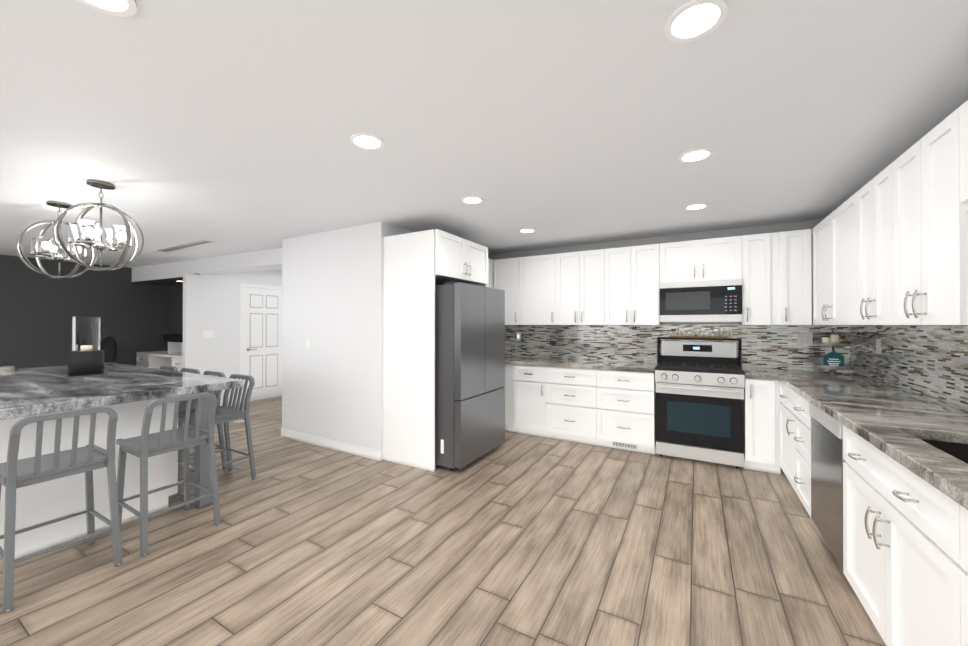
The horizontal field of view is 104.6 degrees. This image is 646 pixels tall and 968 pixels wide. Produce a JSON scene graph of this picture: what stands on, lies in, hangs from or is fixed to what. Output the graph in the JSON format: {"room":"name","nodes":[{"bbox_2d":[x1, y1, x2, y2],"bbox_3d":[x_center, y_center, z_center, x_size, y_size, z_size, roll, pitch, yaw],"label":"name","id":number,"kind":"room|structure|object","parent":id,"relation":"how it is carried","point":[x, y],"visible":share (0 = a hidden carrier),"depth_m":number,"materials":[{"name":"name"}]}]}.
{"room":"kitchen","nodes":[
{"label":"kitchen","id":0,"kind":"room"},
{"bbox_2d":[0,255,170,368],"bbox_3d":[-7.855,0.183,4.557,0.100,2.420,6.760,0,0,30],"label":"wall","id":1,"kind":"structure","parent":0,"point":[38,311],"depth_m":6.17,"materials":[{"name":"grey paint"}]},
{"bbox_2d":[132,277,182,284],"bbox_3d":[-5.449,-0.751,6.727,1.990,0.010,0.608,0,0,26],"label":"ceiling","id":2,"kind":"structure","parent":0,"point":[169,281],"depth_m":6.72,"materials":[{"name":"grey paint"}]},
{"bbox_2d":[171,284,182,332],"bbox_3d":[-5.297,0.195,6.934,2.000,2.420,0.100,0,0,30],"label":"wall","id":3,"kind":"structure","parent":0,"point":[176,308],"depth_m":7.25,"materials":[{"name":"grey paint"}]},
{"bbox_2d":[132,248,281,281],"bbox_3d":[-4.255,-0.889,6.144,4.650,0.260,0.620,0,0,26],"label":"header beam","id":4,"kind":"structure","parent":0,"point":[262,260],"depth_m":5.78,"materials":[{"name":"white paint"}]},
{"bbox_2d":[182,269,281,402],"bbox_3d":[-4.001,0.196,7.089,0.100,2.420,2.830,0,0,30],"label":"wall","id":5,"kind":"structure","parent":0,"point":[211,302],"depth_m":6.20,"materials":[{"name":"white paint"}]},
{"bbox_2d":[202,330,213,337],"bbox_3d":[-4.499,0.181,6.101,0.012,0.116,0.162,0,0,30],"label":"switch plate","id":6,"kind":"object","parent":5,"relation":"attached to","point":[207,334],"depth_m":6.10,"materials":[{"name":"white plastic"}]},
{"bbox_2d":[220,398,239,405],"bbox_3d":[-4.459,1.351,6.162,0.014,0.100,0.804,0,0,30],"label":"baseboard","id":7,"kind":"structure","parent":5,"relation":"attached to","point":[221,402],"depth_m":6.32,"materials":[{"name":"white wood"}]},
{"bbox_2d":[240,283,281,402],"bbox_3d":[-4.046,0.352,6.889,0.018,2.105,0.850,0,0,30],"label":"door frame","id":8,"kind":"structure","parent":5,"relation":"attached to","point":[242,285],"depth_m":6.55,"materials":[{"name":"white wood"}]},
{"bbox_2d":[244,287,281,401],"bbox_3d":[-4.061,0.385,6.897,0.045,2.040,0.720,0,0,30],"label":"door","id":9,"kind":"structure","parent":5,"relation":"in","point":[263,330],"depth_m":6.88,"materials":[{"name":"white wood"}]},
{"bbox_2d":[282,221,401,459],"bbox_3d":[-1.688,0.182,4.319,1.660,2.420,0.300,0,0,30],"label":"wall","id":10,"kind":"structure","parent":0,"point":[332,309],"depth_m":4.12,"materials":[{"name":"white paint"}]},
{"bbox_2d":[306,338,310,347],"bbox_3d":[-2.044,0.232,4.341,0.070,0.116,0.012,0,0,30],"label":"switch plate","id":11,"kind":"object","parent":10,"relation":"attached to","point":[308,340],"depth_m":4.34,"materials":[{"name":"white plastic"}]},
{"bbox_2d":[281,428,380,460],"bbox_3d":[-1.766,1.342,4.177,1.658,0.100,0.014,0,0,30],"label":"baseboard","id":12,"kind":"structure","parent":10,"relation":"attached to","point":[366,452],"depth_m":4.11,"materials":[{"name":"white wood"}]},
{"bbox_2d":[402,228,412,233],"bbox_3d":[-0.491,0.185,4.847,0.100,2.420,1.800,0,0,30],"label":"wall","id":13,"kind":"structure","parent":0,"point":[404,231],"depth_m":4.10,"materials":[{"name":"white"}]},
{"bbox_2d":[486,258,493,287],"bbox_3d":[-0.095,-0.422,5.041,0.396,0.895,1.065,0,0,30],"label":"upper cabinet","id":14,"kind":"object","parent":13,"relation":"attached to","point":[490,284],"depth_m":5.08,"materials":[{"name":"white wood"}]},
{"bbox_2d":[0,396,885,645],"bbox_3d":[-2.772,1.435,2.951,10.520,0.100,9.200,0,0,30],"label":"floor","id":15,"kind":"structure","parent":0,"point":[516,539],"depth_m":2.16,"materials":[{"name":"brown wood"}]},
{"bbox_2d":[0,407,122,612],"bbox_3d":[-2.371,0.924,2.070,0.462,0.917,0.424,0,0,30],"label":"stool","id":16,"kind":"object","parent":15,"relation":"on","point":[16,473],"visible":1,"depth_m":2.00,"materials":[{"name":"grey metal"}]},
{"bbox_2d":[0,396,177,559],"bbox_3d":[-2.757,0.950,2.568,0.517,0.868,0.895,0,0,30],"label":"base cabinet","id":17,"kind":"object","parent":15,"relation":"on","point":[45,501],"depth_m":2.37,"materials":[{"name":"white wood"}]},
{"bbox_2d":[0,363,243,419],"bbox_3d":[-3.495,0.491,3.182,2.840,0.056,1.280,0,0,30],"label":"countertop","id":18,"kind":"structure","parent":17,"relation":"on","point":[24,392],"depth_m":2.71,"materials":[{"name":"stone"}]},
{"bbox_2d":[0,365,14,370],"bbox_3d":[-4.779,0.444,3.613,0.160,0.041,0.280,0,0,30],"label":"box","id":19,"kind":"object","parent":18,"relation":"on","point":[6,367],"visible":1,"depth_m":3.66,"materials":[{"name":"white"}]},
{"bbox_2d":[67,317,103,375],"bbox_3d":[-3.622,0.204,3.405,0.230,0.520,0.230,0,0,30],"label":"candle holder","id":20,"kind":"object","parent":18,"relation":"on","point":[86,355],"visible":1,"depth_m":3.34,"materials":[{"name":"black"}]},
{"bbox_2d":[100,336,116,362],"bbox_3d":[-6.053,0.811,6.253,0.595,1.182,0.627,0,0,30],"label":"desk chair","id":21,"kind":"object","parent":15,"relation":"on","point":[108,345],"visible":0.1,"depth_m":5.98,"materials":[{"name":"black"}]},
{"bbox_2d":[136,351,182,370],"bbox_3d":[-5.465,0.971,6.639,1.975,0.865,0.562,0,0,30],"label":"desk","id":22,"kind":"object","parent":15,"relation":"on","point":[155,359],"visible":0.29,"depth_m":6.73,"materials":[{"name":"white wood"}]},
{"bbox_2d":[160,333,182,354],"bbox_3d":[-5.329,0.363,6.594,0.680,0.350,0.440,0,0,30],"label":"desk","id":23,"kind":"object","parent":22,"relation":"on","point":[175,342],"visible":0.6,"depth_m":6.52,"materials":[{"name":"white wood"}]},
{"bbox_2d":[116,393,220,556],"bbox_3d":[-2.113,0.927,2.504,0.462,0.917,0.424,0,0,30],"label":"stool","id":24,"kind":"object","parent":15,"relation":"on","point":[144,446],"visible":0.94,"depth_m":2.44,"materials":[{"name":"grey metal"}]},
{"bbox_2d":[160,365,177,370],"bbox_3d":[-3.595,0.934,3.955,0.424,0.917,0.462,0,0,30],"label":"stool","id":25,"kind":"object","parent":15,"relation":"on","point":[173,368],"visible":0.08,"depth_m":4.10,"materials":[{"name":"grey metal"}]},
{"bbox_2d":[179,368,199,453],"bbox_3d":[-3.168,0.933,3.713,0.424,0.917,0.462,0,0,30],"label":"stool","id":26,"kind":"object","parent":15,"relation":"on","point":[195,371],"visible":0.12,"depth_m":3.85,"materials":[{"name":"grey metal"}]},
{"bbox_2d":[178,371,226,469],"bbox_3d":[-2.742,0.931,3.471,0.424,0.917,0.462,0,0,30],"label":"stool","id":27,"kind":"object","parent":15,"relation":"on","point":[182,407],"visible":0.27,"depth_m":3.53,"materials":[{"name":"grey metal"}]},
{"bbox_2d":[178,374,256,479],"bbox_3d":[-2.316,0.930,3.229,0.424,0.917,0.462,0,0,30],"label":"stool","id":28,"kind":"object","parent":15,"relation":"on","point":[224,414],"visible":0.62,"depth_m":3.29,"materials":[{"name":"grey metal"}]},
{"bbox_2d":[383,229,487,471],"bbox_3d":[-0.461,0.259,4.059,0.726,2.265,1.000,0,0,30],"label":"tall cabinet","id":29,"kind":"object","parent":15,"relation":"on","point":[419,266],"visible":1,"depth_m":3.65,"materials":[{"name":"white wood"}]},
{"bbox_2d":[435,282,504,470],"bbox_3d":[-0.367,0.505,4.021,0.870,1.772,0.900,0,0,30],"label":"refrigerator","id":30,"kind":"object","parent":15,"relation":"on","point":[469,373],"visible":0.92,"depth_m":3.56,"materials":[{"name":"grey metal"}]},
{"bbox_2d":[504,364,515,432],"bbox_3d":[0.205,0.959,5.115,0.832,0.876,0.620,0,0,30],"label":"base cabinet","id":31,"kind":"object","parent":15,"relation":"on","point":[510,370],"depth_m":4.71,"materials":[{"name":"white wood"}]},
{"bbox_2d":[516,365,547,437],"bbox_3d":[0.704,0.957,4.831,0.431,0.876,0.620,0,0,30],"label":"base cabinet","id":32,"kind":"object","parent":15,"relation":"on","point":[531,381],"depth_m":4.56,"materials":[{"name":"white wood"}]},
{"bbox_2d":[548,367,595,444],"bbox_3d":[1.124,0.956,4.593,0.647,0.876,0.620,0,0,30],"label":"base cabinet","id":33,"kind":"object","parent":15,"relation":"on","point":[571,391],"depth_m":4.31,"materials":[{"name":"white wood"}]},
{"bbox_2d":[505,356,657,372],"bbox_3d":[0.881,0.497,4.731,2.391,0.045,0.637,0,0,30],"label":"countertop","id":34,"kind":"structure","parent":33,"relation":"on","point":[514,360],"depth_m":4.37,"materials":[{"name":"stone"}]},
{"bbox_2d":[596,369,655,454],"bbox_3d":[1.661,0.955,4.287,0.590,0.876,0.620,0,0,30],"label":"base cabinet","id":35,"kind":"object","parent":15,"relation":"on","point":[603,408],"depth_m":4.02,"materials":[{"name":"white wood"}]},
{"bbox_2d":[612,441,637,449],"bbox_3d":[1.541,1.339,4.095,0.270,0.065,0.008,0,0,30],"label":"air vent register","id":36,"kind":"object","parent":35,"relation":"attached to","point":[625,445],"visible":0.98,"depth_m":4.09,"materials":[{"name":"white metal"}]},
{"bbox_2d":[655,341,744,467],"bbox_3d":[2.238,0.798,3.918,0.760,1.185,0.693,0,0,30],"label":"range","id":37,"kind":"object","parent":15,"relation":"on","point":[700,386],"visible":1,"depth_m":3.70,"materials":[{"name":"silver metal"}]},
{"bbox_2d":[744,378,780,473],"bbox_3d":[2.711,0.952,3.691,0.275,0.876,0.620,0,0,30],"label":"base cabinet","id":38,"kind":"object","parent":15,"relation":"on","point":[761,396],"depth_m":3.44,"materials":[{"name":"white wood"}]},
{"bbox_2d":[741,367,772,379],"bbox_3d":[2.689,0.492,3.701,0.229,0.045,0.641,0,0,30],"label":"countertop","id":39,"kind":"structure","parent":38,"relation":"on","point":[750,372],"depth_m":3.54,"materials":[{"name":"stone"}]},
{"bbox_2d":[657,337,741,367],"bbox_3d":[2.377,0.319,4.164,0.804,0.305,0.128,0,0,30],"label":"shelf rack","id":40,"kind":"object","parent":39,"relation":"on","point":[730,339],"visible":0.88,"depth_m":4.08,"materials":[{"name":"black"}]},
{"bbox_2d":[669,336,726,337],"bbox_3d":[2.375,0.157,4.162,0.560,0.020,0.050,0,0,30],"label":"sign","id":41,"kind":"object","parent":40,"relation":"on","point":[697,337],"visible":0.93,"depth_m":4.14,"materials":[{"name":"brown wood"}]},
{"bbox_2d":[667,328,731,336],"bbox_3d":[2.382,0.101,4.157,0.626,0.098,0.008,0,0,30],"label":"sign","id":42,"kind":"object","parent":41,"relation":"on","point":[687,331],"visible":0.92,"depth_m":4.14,"materials":[{"name":"beige metal"}]},
{"bbox_2d":[779,382,790,483],"bbox_3d":[2.781,0.948,2.949,0.620,0.876,0.640,0,0,30],"label":"base cabinet","id":43,"kind":"object","parent":15,"relation":"on","point":[784,392],"depth_m":3.19,"materials":[{"name":"white wood"}]},
{"bbox_2d":[809,402,845,569],"bbox_3d":[2.240,0.945,2.029,0.610,0.872,0.599,0,0,30],"label":"dishwasher","id":44,"kind":"object","parent":15,"relation":"on","point":[827,460],"visible":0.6,"depth_m":2.11,"materials":[{"name":"silver metal"}]},
{"bbox_2d":[791,390,938,565],"bbox_3d":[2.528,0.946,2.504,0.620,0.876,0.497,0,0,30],"label":"base cabinet","id":45,"kind":"object","parent":15,"relation":"on","point":[905,550],"depth_m":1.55,"materials":[{"name":"white wood"}]},
{"bbox_2d":[939,491,967,645],"bbox_3d":[1.462,0.937,0.628,0.620,0.876,0.753,0,0,30],"label":"base cabinet","id":46,"kind":"object","parent":15,"relation":"on","point":[953,517],"depth_m":1.09,"materials":[{"name":"white wood"}]},
{"bbox_2d":[773,368,967,509],"bbox_3d":[1.786,0.479,1.209,0.663,0.045,5.867,0,0,30],"label":"countertop","id":47,"kind":"structure","parent":46,"relation":"on","point":[896,423],"depth_m":1.82,"materials":[{"name":"stone"}]},
{"bbox_2d":[813,325,853,373],"bbox_3d":[3.229,0.242,3.457,0.280,0.451,0.280,0,0,30],"label":"tray","id":48,"kind":"object","parent":47,"relation":"on","point":[833,361],"visible":0.98,"depth_m":3.40,"materials":[{"name":"grey"}]},
{"bbox_2d":[920,439,967,463],"bbox_3d":[1.826,0.616,1.250,0.424,0.226,0.724,0,0,30],"label":"sink basin","id":49,"kind":"object","parent":47,"relation":"in","point":[959,451],"visible":0.04,"depth_m":1.57,"materials":[{"name":"black metal"}]},
{"bbox_2d":[0,0,967,269],"bbox_3d":[-2.772,-1.084,2.963,10.520,0.100,9.200,0,0,30],"label":"ceiling","id":50,"kind":"structure","parent":0,"point":[228,126],"depth_m":1.85,"materials":[{"name":"white paint"}]},
{"bbox_2d":[16,201,98,278],"bbox_3d":[-3.667,-0.708,3.228,0.479,0.650,0.468,0,0,30],"label":"chandelier","id":51,"kind":"object","parent":50,"relation":"hanging from","point":[43,246],"visible":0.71,"depth_m":3.18,"materials":[{"name":"silver metal"}]},
{"bbox_2d":[53,179,143,270],"bbox_3d":[-2.836,-0.710,2.768,0.479,0.650,0.468,0,0,30],"label":"chandelier","id":52,"kind":"object","parent":50,"relation":"hanging from","point":[83,233],"visible":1,"depth_m":2.74,"materials":[{"name":"silver metal"}]},
{"bbox_2d":[77,0,136,16],"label":"recessed light","id":53,"kind":"object","parent":50,"relation":"in","point":[120,8],"depth_m":1.23,"materials":[{"name":"white plastic"}]},
{"bbox_2d":[157,240,213,251],"bbox_3d":[-3.999,-1.021,4.994,1.320,0.008,0.120,0,0,30],"label":"ceiling vent","id":54,"kind":"object","parent":50,"relation":"in","point":[189,245],"visible":0.93,"depth_m":4.97,"materials":[{"name":"silver metal"}]},
{"bbox_2d":[350,133,383,149],"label":"recessed light","id":55,"kind":"object","parent":50,"relation":"in","point":[366,141],"depth_m":2.13,"materials":[{"name":"white"}]},
{"bbox_2d":[664,0,727,42],"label":"recessed light","id":56,"kind":"object","parent":50,"relation":"in","point":[691,20],"depth_m":1.28,"materials":[{"name":"white plastic"}]},
{"bbox_2d":[678,148,713,162],"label":"recessed light","id":57,"kind":"object","parent":50,"relation":"in","point":[700,154],"depth_m":2.31,"materials":[{"name":"white plastic"}]},
{"bbox_2d":[488,219,822,259],"bbox_3d":[1.761,-0.948,4.604,4.056,0.154,0.005,0,0,30],"label":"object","id":58,"kind":"structure","parent":0,"point":[783,227],"depth_m":4.36,"materials":[{"name":"grey"}]},
{"bbox_2d":[662,322,738,323],"bbox_3d":[1.744,0.184,4.670,4.160,2.420,0.100,0,0,30],"label":"wall","id":59,"kind":"structure","parent":0,"point":[700,322],"depth_m":4.22,"materials":[{"name":"white"}]},
{"bbox_2d":[494,257,521,324],"bbox_3d":[0.409,-0.421,5.167,0.441,0.896,0.340,0,0,30],"label":"upper cabinet","id":60,"kind":"object","parent":59,"relation":"attached to","point":[507,272],"depth_m":5.01,"materials":[{"name":"white wood"}]},
{"bbox_2d":[522,253,561,324],"bbox_3d":[0.769,-0.422,4.962,0.612,0.896,0.340,0,0,30],"label":"upper cabinet","id":61,"kind":"object","parent":59,"relation":"attached to","point":[541,274],"depth_m":4.79,"materials":[{"name":"white wood"}]},
{"bbox_2d":[562,249,609,324],"bbox_3d":[1.243,-0.423,4.693,0.702,0.896,0.340,0,0,30],"label":"upper cabinet","id":62,"kind":"object","parent":59,"relation":"attached to","point":[585,274],"depth_m":4.51,"materials":[{"name":"white wood"}]},
{"bbox_2d":[610,243,661,324],"bbox_3d":[1.731,-0.425,4.415,0.647,0.896,0.340,0,0,30],"label":"upper cabinet","id":63,"kind":"object","parent":59,"relation":"attached to","point":[621,285],"depth_m":4.23,"materials":[{"name":"white wood"}]},
{"bbox_2d":[505,324,849,371],"bbox_3d":[1.900,0.246,4.518,3.722,0.455,0.008,0,0,30],"label":"backsplash","id":64,"kind":"structure","parent":59,"relation":"attached to","point":[771,346],"depth_m":4.45,"materials":[{"name":"tile"}]},
{"bbox_2d":[516,333,520,340],"bbox_3d":[0.490,0.197,5.308,0.070,0.120,0.013,0,0,30],"label":"electrical outlet plate","id":65,"kind":"object","parent":64,"relation":"attached to","point":[518,335],"depth_m":5.30,"materials":[{"name":"white plastic"}]},
{"bbox_2d":[797,333,812,344],"bbox_3d":[3.225,0.160,3.756,0.116,0.116,0.009,0,0,30],"label":"electrical outlet plate","id":66,"kind":"object","parent":64,"relation":"attached to","point":[804,338],"depth_m":3.75,"materials":[{"name":"white plastic"}]},
{"bbox_2d":[662,236,745,282],"bbox_3d":[2.339,-0.656,4.071,0.750,0.436,0.340,0,0,30],"label":"upper cabinet","id":67,"kind":"object","parent":59,"relation":"attached to","point":[714,258],"depth_m":3.90,"materials":[{"name":"white wood"}]},
{"bbox_2d":[660,279,741,321],"bbox_3d":[2.327,-0.222,4.049,0.742,0.426,0.385,0,0,30],"label":"over-the-range microwave","id":68,"kind":"object","parent":67,"relation":"attached to","point":[708,301],"visible":1,"depth_m":3.87,"materials":[{"name":"silver metal"}]},
{"bbox_2d":[739,232,781,324],"bbox_3d":[2.795,-0.428,3.811,0.300,0.896,0.340,0,0,30],"label":"upper cabinet","id":69,"kind":"object","parent":59,"relation":"attached to","point":[762,287],"depth_m":3.66,"materials":[{"name":"white wood"}]},
{"bbox_2d":[782,229,811,324],"bbox_3d":[2.997,-0.428,3.696,0.305,0.896,0.340,0,0,30],"label":"upper cabinet","id":70,"kind":"object","parent":59,"relation":"attached to","point":[796,245],"depth_m":3.53,"materials":[{"name":"white wood"}]},
{"bbox_3d":[1.577,0.161,0.066,0.100,2.420,8.270,0,0,30],"label":"wall","id":71,"kind":"structure","parent":0,"visible":0},
{"bbox_2d":[811,197,850,324],"bbox_3d":[2.911,-0.432,2.882,0.340,0.896,1.152,0,0,30],"label":"upper cabinet","id":72,"kind":"object","parent":71,"relation":"attached to","point":[830,238],"depth_m":2.96,"materials":[{"name":"white wood"}]},
{"bbox_2d":[851,171,882,324],"bbox_3d":[2.523,-0.436,2.200,0.340,0.896,0.643,0,0,30],"label":"upper cabinet","id":73,"kind":"object","parent":71,"relation":"attached to","point":[867,203],"depth_m":2.37,"materials":[{"name":"white wood"}]},
{"bbox_2d":[849,325,967,407],"bbox_3d":[2.071,0.229,1.045,0.008,0.455,5.862,0,0,30],"label":"backsplash","id":74,"kind":"structure","parent":71,"relation":"attached to","point":[930,360],"depth_m":2.49,"materials":[{"name":"tile"}]},
{"bbox_2d":[876,339,880,352],"bbox_3d":[3.184,0.186,3.023,0.012,0.116,0.070,0,0,30],"label":"electrical outlet plate","id":75,"kind":"object","parent":74,"relation":"attached to","point":[878,341],"depth_m":3.01,"materials":[{"name":"white plastic"}]},
{"bbox_2d":[883,111,967,324],"bbox_3d":[2.258,-0.438,1.733,0.340,0.896,0.656,0,0,30],"label":"upper cabinet","id":76,"kind":"object","parent":71,"relation":"attached to","point":[889,244],"depth_m":1.75,"materials":[{"name":"white wood"}]},
{"bbox_2d":[955,100,967,207],"bbox_3d":[1.938,-0.691,1.171,0.340,0.396,0.640,0,0,30],"label":"upper cabinet","id":77,"kind":"object","parent":71,"relation":"attached to","point":[961,113],"depth_m":1.52,"materials":[{"name":"white wood"}]}
]}

